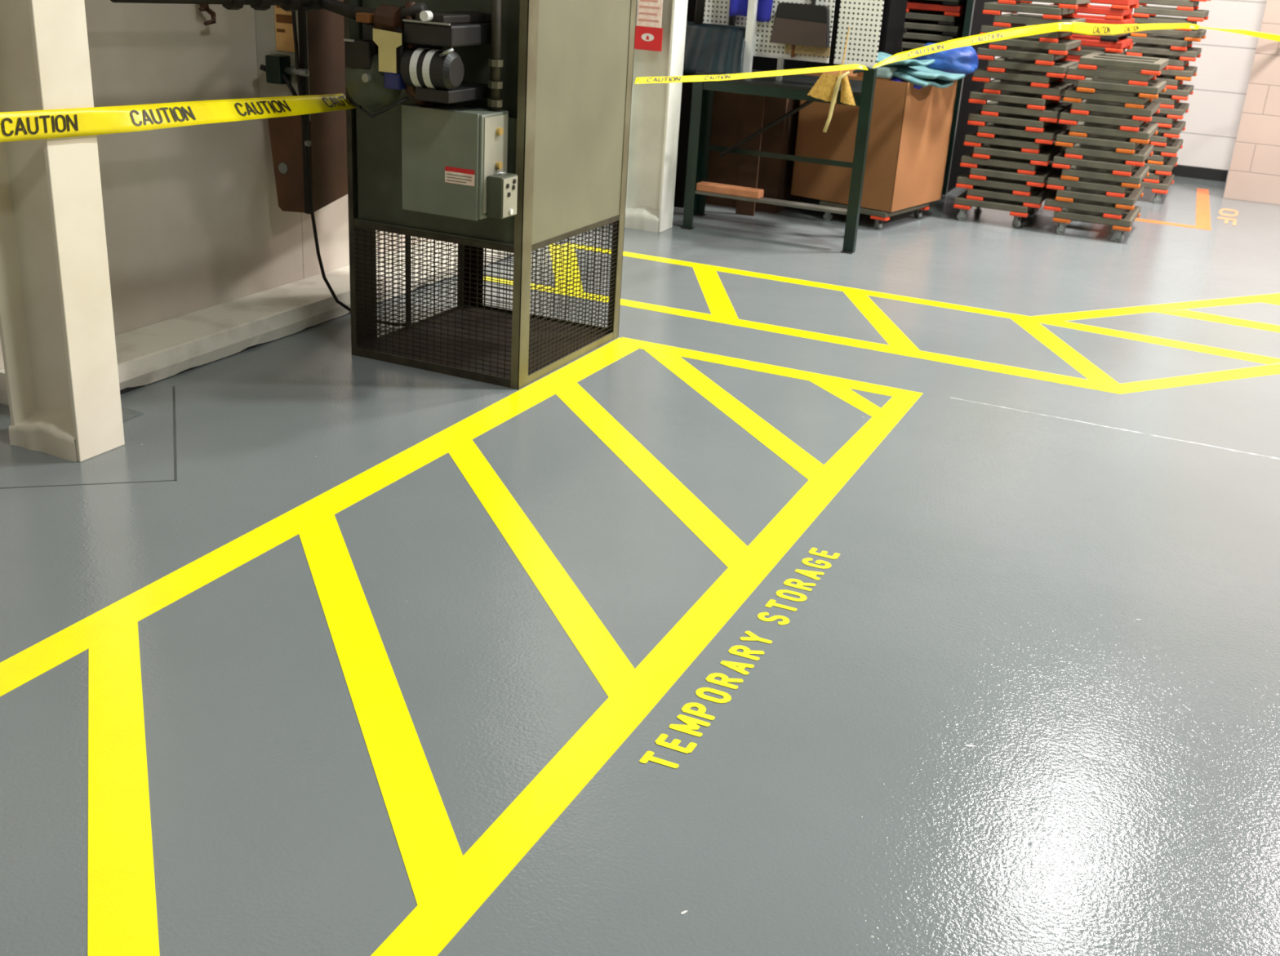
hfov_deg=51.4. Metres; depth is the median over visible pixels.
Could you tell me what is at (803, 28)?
dustpan
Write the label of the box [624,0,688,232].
steel column
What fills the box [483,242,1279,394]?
floor marking
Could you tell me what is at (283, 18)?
print
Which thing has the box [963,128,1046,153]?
dolly
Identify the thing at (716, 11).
pegboard
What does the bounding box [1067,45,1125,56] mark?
furniture dolly
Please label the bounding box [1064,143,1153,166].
dolly
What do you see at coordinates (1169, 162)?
dolly
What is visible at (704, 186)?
wood block
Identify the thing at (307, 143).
hanging cable
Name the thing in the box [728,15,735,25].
handle
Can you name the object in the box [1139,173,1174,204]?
dolly
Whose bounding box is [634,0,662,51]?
fire sign
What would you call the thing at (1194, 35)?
furniture dolly
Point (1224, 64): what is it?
wall
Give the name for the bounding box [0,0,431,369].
wall
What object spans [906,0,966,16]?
furniture dolly
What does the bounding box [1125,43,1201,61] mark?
furniture dolly
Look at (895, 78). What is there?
tarp
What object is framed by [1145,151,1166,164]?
dolly
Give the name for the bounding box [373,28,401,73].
paper tag
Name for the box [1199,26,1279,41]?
caution tape
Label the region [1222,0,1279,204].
wall
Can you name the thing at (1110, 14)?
furniture dolly
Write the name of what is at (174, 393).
joint
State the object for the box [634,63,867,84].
caution tape
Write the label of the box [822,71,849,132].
tape tail
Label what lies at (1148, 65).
furniture dolly
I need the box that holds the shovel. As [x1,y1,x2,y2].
[683,0,746,74]
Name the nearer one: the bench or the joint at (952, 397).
the joint at (952, 397)
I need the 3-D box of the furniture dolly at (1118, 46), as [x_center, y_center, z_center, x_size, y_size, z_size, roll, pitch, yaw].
[3.010,-2.901,8.873,0.465,0.066,0.624,13,24,22]
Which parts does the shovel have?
handle, blade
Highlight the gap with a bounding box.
[120,256,511,394]
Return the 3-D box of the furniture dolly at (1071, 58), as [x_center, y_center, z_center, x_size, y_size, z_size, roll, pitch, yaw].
[2.995,-2.778,8.917,0.465,0.066,0.624,13,24,22]
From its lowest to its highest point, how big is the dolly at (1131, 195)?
0.066 m
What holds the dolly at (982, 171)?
on the dolly at (1019, 187)
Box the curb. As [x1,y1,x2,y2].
[0,240,513,405]
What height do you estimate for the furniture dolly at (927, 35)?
0.066 m
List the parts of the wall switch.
lever, plate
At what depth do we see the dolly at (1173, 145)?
9.53 m
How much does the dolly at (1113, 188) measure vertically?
0.066 m
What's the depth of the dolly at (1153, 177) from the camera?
9.61 m
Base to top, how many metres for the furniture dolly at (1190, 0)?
0.066 m
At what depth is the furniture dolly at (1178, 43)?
9.32 m
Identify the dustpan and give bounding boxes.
[769,0,830,57]
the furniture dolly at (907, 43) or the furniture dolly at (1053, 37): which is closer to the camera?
the furniture dolly at (1053, 37)
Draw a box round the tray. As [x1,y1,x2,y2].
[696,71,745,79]
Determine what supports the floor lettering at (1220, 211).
on the floor
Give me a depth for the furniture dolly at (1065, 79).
8.73 m
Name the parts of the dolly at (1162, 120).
frame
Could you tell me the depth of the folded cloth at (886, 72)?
7.83 m
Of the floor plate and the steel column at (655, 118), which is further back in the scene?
the steel column at (655, 118)
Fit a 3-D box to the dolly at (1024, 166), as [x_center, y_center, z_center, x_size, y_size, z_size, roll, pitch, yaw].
[2.370,-2.058,8.611,0.465,0.066,0.624,13,24,22]
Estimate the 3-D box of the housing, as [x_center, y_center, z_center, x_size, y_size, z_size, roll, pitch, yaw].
[-0.890,-1.339,4.477,0.209,0.209,0.150,13,24,22]
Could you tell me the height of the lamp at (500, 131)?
0.025 m
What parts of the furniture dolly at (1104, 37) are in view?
frame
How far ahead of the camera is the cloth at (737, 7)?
7.49 m
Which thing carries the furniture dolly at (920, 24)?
on the furniture dolly at (927, 35)
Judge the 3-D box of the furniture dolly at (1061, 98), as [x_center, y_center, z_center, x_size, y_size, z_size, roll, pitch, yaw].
[2.977,-2.538,9.019,0.465,0.066,0.624,13,24,22]
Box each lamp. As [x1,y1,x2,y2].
[495,161,502,169]
[496,127,503,135]
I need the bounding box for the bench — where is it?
[680,67,877,253]
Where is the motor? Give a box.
[343,1,491,117]
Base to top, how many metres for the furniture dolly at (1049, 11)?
0.066 m
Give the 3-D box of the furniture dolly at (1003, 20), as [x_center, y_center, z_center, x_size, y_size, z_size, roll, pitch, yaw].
[2.486,-2.829,8.262,0.465,0.066,0.624,13,24,22]
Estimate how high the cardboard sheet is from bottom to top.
0.800 m
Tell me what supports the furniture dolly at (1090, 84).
on the furniture dolly at (1131, 100)
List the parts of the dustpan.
handle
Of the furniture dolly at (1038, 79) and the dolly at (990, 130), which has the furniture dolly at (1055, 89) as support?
the furniture dolly at (1038, 79)
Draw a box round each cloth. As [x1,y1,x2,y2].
[728,0,773,22]
[868,65,897,79]
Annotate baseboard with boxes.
[1171,164,1227,181]
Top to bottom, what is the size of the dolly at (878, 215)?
0.112 m
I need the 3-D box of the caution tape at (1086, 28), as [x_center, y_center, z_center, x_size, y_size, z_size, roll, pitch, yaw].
[3.184,-2.889,8.552,0.082,0.079,1.830,23,29,39]
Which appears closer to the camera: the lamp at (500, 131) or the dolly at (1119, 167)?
the lamp at (500, 131)
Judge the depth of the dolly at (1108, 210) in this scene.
8.21 m
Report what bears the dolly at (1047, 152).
on the dolly at (1024, 166)
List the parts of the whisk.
handle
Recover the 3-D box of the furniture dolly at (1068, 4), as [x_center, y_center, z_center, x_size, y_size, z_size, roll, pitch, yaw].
[2.502,-2.950,8.212,0.465,0.066,0.624,13,24,22]
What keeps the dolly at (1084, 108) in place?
on the dolly at (1126, 122)
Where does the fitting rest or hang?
attached to the enclosure
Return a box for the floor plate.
[121,407,143,422]
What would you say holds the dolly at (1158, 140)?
on the dolly at (1173, 145)
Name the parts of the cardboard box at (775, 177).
panel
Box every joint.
[0,386,177,488]
[951,397,1279,458]
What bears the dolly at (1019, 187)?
on the dolly at (1038, 194)
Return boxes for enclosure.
[401,103,508,221]
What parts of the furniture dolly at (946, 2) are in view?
frame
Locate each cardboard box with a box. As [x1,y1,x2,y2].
[705,90,804,213]
[791,66,958,212]
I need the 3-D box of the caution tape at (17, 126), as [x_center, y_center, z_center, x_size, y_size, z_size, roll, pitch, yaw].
[-1.554,-1.006,3.720,0.072,0.133,2.475,13,24,22]
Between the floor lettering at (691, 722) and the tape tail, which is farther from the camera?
the tape tail
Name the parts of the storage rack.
panel, panel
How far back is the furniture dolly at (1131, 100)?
7.98 m
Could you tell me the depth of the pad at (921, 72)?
7.86 m
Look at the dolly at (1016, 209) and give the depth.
8.46 m
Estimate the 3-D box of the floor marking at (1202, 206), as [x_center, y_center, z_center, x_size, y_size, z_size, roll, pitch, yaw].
[3.739,-2.038,9.774,0.950,0.001,1.940,13,24,22]
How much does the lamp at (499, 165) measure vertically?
0.025 m
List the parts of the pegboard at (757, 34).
frame post, frame post, frame rail, panel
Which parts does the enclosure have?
label plate, plate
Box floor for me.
[0,175,1279,955]
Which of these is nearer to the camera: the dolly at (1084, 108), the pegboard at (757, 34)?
the pegboard at (757, 34)
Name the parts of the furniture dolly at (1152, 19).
frame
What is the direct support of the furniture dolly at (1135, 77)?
on the furniture dolly at (1090, 84)
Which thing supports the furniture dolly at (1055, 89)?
on the dolly at (1033, 101)
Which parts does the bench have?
leg, leg, rail, leg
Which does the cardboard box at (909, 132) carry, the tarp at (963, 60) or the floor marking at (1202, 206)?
the tarp at (963, 60)
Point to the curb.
(153, 353)
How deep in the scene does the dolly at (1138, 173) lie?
8.13 m
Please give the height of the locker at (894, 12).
2.200 m
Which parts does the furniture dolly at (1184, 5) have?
frame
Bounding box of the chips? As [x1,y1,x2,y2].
[680,618,1140,914]
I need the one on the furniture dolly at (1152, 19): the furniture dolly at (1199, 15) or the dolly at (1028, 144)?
the furniture dolly at (1199, 15)
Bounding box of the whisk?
[807,26,855,105]
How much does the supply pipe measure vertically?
3.742 m
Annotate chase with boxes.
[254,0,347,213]
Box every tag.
[274,5,294,52]
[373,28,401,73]
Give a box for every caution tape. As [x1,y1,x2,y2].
[0,93,356,142]
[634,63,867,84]
[871,22,1073,68]
[1071,22,1199,35]
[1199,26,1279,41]
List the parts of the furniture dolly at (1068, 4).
frame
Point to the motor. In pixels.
(432, 76)
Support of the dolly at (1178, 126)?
on the dolly at (1158, 140)
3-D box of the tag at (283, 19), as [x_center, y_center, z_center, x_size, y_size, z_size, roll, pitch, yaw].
[-1.353,-1.756,5.071,0.092,0.248,0.006,13,24,22]
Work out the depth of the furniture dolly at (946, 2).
9.14 m
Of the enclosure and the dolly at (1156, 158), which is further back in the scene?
the dolly at (1156, 158)
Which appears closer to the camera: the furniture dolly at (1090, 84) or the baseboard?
the furniture dolly at (1090, 84)
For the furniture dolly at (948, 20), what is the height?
0.066 m
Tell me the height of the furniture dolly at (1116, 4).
0.066 m
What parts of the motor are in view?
valve handle, actuator lid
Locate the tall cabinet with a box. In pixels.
[343,0,636,389]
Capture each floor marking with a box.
[0,337,922,955]
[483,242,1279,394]
[1134,187,1210,230]
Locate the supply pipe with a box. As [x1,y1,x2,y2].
[110,0,356,19]
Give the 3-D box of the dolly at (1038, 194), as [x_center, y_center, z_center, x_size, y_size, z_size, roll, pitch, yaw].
[2.420,-1.860,8.655,0.465,0.066,0.624,13,24,22]
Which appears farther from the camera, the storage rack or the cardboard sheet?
the storage rack
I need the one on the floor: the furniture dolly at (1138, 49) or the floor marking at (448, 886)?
the floor marking at (448, 886)
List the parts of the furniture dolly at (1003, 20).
frame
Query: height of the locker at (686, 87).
2.200 m
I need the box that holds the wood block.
[696,181,764,199]
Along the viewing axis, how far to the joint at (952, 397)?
4.85 m
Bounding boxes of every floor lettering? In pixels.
[639,547,839,768]
[1217,208,1238,225]
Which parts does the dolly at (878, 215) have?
frame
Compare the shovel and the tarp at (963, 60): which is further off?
the tarp at (963, 60)
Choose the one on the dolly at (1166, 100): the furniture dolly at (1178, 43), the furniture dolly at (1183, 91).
the furniture dolly at (1183, 91)
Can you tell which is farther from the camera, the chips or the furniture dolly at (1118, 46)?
the furniture dolly at (1118, 46)
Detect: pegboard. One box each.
[702,0,746,26]
[742,0,835,80]
[833,0,884,67]
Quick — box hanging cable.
[291,11,405,326]
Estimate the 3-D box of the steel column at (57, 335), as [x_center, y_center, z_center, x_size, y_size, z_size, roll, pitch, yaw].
[-1.618,-2.416,3.178,0.279,5.000,0.187,13,24,22]
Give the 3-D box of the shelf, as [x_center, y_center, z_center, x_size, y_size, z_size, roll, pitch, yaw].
[0.755,-1.575,7.587,0.940,0.017,0.091,13,24,22]
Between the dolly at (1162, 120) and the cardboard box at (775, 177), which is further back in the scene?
the dolly at (1162, 120)
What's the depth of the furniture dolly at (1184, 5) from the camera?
9.20 m
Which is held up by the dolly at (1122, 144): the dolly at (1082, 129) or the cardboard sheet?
the dolly at (1082, 129)
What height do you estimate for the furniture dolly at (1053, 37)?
0.066 m
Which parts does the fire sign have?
red panel, white panel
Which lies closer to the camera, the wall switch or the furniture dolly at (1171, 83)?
the wall switch
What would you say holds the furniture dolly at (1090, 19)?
on the furniture dolly at (1104, 37)
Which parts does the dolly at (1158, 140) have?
frame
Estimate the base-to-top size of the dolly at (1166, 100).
0.066 m
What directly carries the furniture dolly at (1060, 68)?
on the furniture dolly at (1038, 79)
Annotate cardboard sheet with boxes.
[735,93,764,216]
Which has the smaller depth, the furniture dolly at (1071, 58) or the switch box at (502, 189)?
the switch box at (502, 189)
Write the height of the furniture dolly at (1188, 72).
0.066 m
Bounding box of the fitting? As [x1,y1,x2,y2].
[487,0,503,111]
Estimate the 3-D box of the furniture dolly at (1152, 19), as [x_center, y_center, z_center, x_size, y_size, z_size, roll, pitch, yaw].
[3.732,-3.268,9.547,0.465,0.066,0.624,13,24,22]
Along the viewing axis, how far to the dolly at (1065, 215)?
8.23 m
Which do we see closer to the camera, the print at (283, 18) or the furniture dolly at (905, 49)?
the print at (283, 18)
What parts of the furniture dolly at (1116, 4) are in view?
frame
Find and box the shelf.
[694,190,847,214]
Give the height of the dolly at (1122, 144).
0.066 m
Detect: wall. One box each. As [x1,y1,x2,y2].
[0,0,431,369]
[986,0,1266,181]
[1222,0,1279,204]
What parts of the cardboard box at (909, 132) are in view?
panel, panel, panel, panel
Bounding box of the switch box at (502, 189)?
[486,173,517,219]
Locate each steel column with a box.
[0,0,124,462]
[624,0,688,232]
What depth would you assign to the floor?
3.25 m
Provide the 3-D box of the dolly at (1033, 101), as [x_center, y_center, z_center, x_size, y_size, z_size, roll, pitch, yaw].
[2.386,-2.420,8.458,0.465,0.066,0.624,13,24,22]
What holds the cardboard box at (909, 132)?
on the dolly at (878, 215)
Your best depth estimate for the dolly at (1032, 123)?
8.26 m
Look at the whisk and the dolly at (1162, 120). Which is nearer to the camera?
the whisk
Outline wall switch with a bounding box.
[259,51,309,96]
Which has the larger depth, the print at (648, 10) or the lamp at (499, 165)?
the print at (648, 10)
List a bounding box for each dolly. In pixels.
[819,200,928,229]
[901,38,937,51]
[901,48,916,58]
[902,28,962,43]
[903,19,964,36]
[905,9,965,26]
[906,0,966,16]
[906,0,967,6]
[953,190,1042,227]
[955,169,1044,195]
[960,150,1049,175]
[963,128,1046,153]
[965,183,1055,208]
[967,108,1057,132]
[968,87,1059,110]
[968,164,1058,187]
[972,66,1063,88]
[972,143,1062,165]
[976,45,1068,65]
[977,122,1067,144]
[979,23,1071,43]
[980,100,1071,122]
[982,1,1075,19]
[982,79,1074,100]
[986,57,1079,78]
[988,35,1080,55]
[992,13,1085,32]
[997,0,1090,8]
[1043,189,1124,219]
[1045,168,1128,197]
[1049,4,1133,20]
[1052,147,1135,176]
[1052,205,1141,242]
[1053,0,1138,9]
[1054,126,1142,154]
[1055,185,1143,209]
[1058,97,1072,103]
[1058,106,1147,131]
[1060,164,1149,188]
[1062,75,1078,85]
[1062,84,1152,109]
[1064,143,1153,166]
[1066,55,1081,62]
[1066,63,1155,86]
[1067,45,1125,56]
[1068,120,1158,144]
[1070,98,1160,121]
[1071,32,1128,41]
[1071,34,1133,53]
[1074,13,1134,24]
[1075,76,1166,98]
[1078,52,1168,75]
[1124,51,1189,70]
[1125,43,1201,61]
[1127,32,1192,50]
[1130,28,1206,41]
[1132,13,1196,31]
[1133,5,1208,22]
[1137,0,1199,10]
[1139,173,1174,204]
[1142,169,1161,183]
[1143,155,1177,175]
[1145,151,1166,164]
[1147,113,1177,128]
[1147,137,1183,157]
[1148,133,1171,146]
[1150,120,1186,137]
[1151,93,1180,108]
[1155,75,1182,89]
[1158,84,1194,100]
[1158,102,1189,119]
[1160,65,1197,80]
[1190,0,1210,1]
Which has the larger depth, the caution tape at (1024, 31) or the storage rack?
the storage rack
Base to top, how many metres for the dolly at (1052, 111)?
0.066 m
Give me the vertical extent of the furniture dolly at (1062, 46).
0.066 m
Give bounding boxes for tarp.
[888,76,922,88]
[915,43,978,76]
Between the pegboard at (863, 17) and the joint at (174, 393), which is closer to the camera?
the joint at (174, 393)
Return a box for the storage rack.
[903,0,997,195]
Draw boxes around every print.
[275,5,292,32]
[638,0,659,22]
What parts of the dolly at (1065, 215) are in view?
frame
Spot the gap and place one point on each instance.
(128, 388)
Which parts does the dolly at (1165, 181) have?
frame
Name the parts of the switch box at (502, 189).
plate, knob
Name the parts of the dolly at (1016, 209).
frame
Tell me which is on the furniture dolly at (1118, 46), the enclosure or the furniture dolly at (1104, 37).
the furniture dolly at (1104, 37)
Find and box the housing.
[344,52,401,111]
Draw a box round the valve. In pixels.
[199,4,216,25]
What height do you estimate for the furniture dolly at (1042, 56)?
0.066 m
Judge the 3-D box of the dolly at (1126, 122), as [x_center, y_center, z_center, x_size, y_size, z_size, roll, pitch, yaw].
[2.887,-2.238,8.264,0.465,0.066,0.624,13,24,22]
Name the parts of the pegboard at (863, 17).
frame rail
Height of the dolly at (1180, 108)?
0.066 m

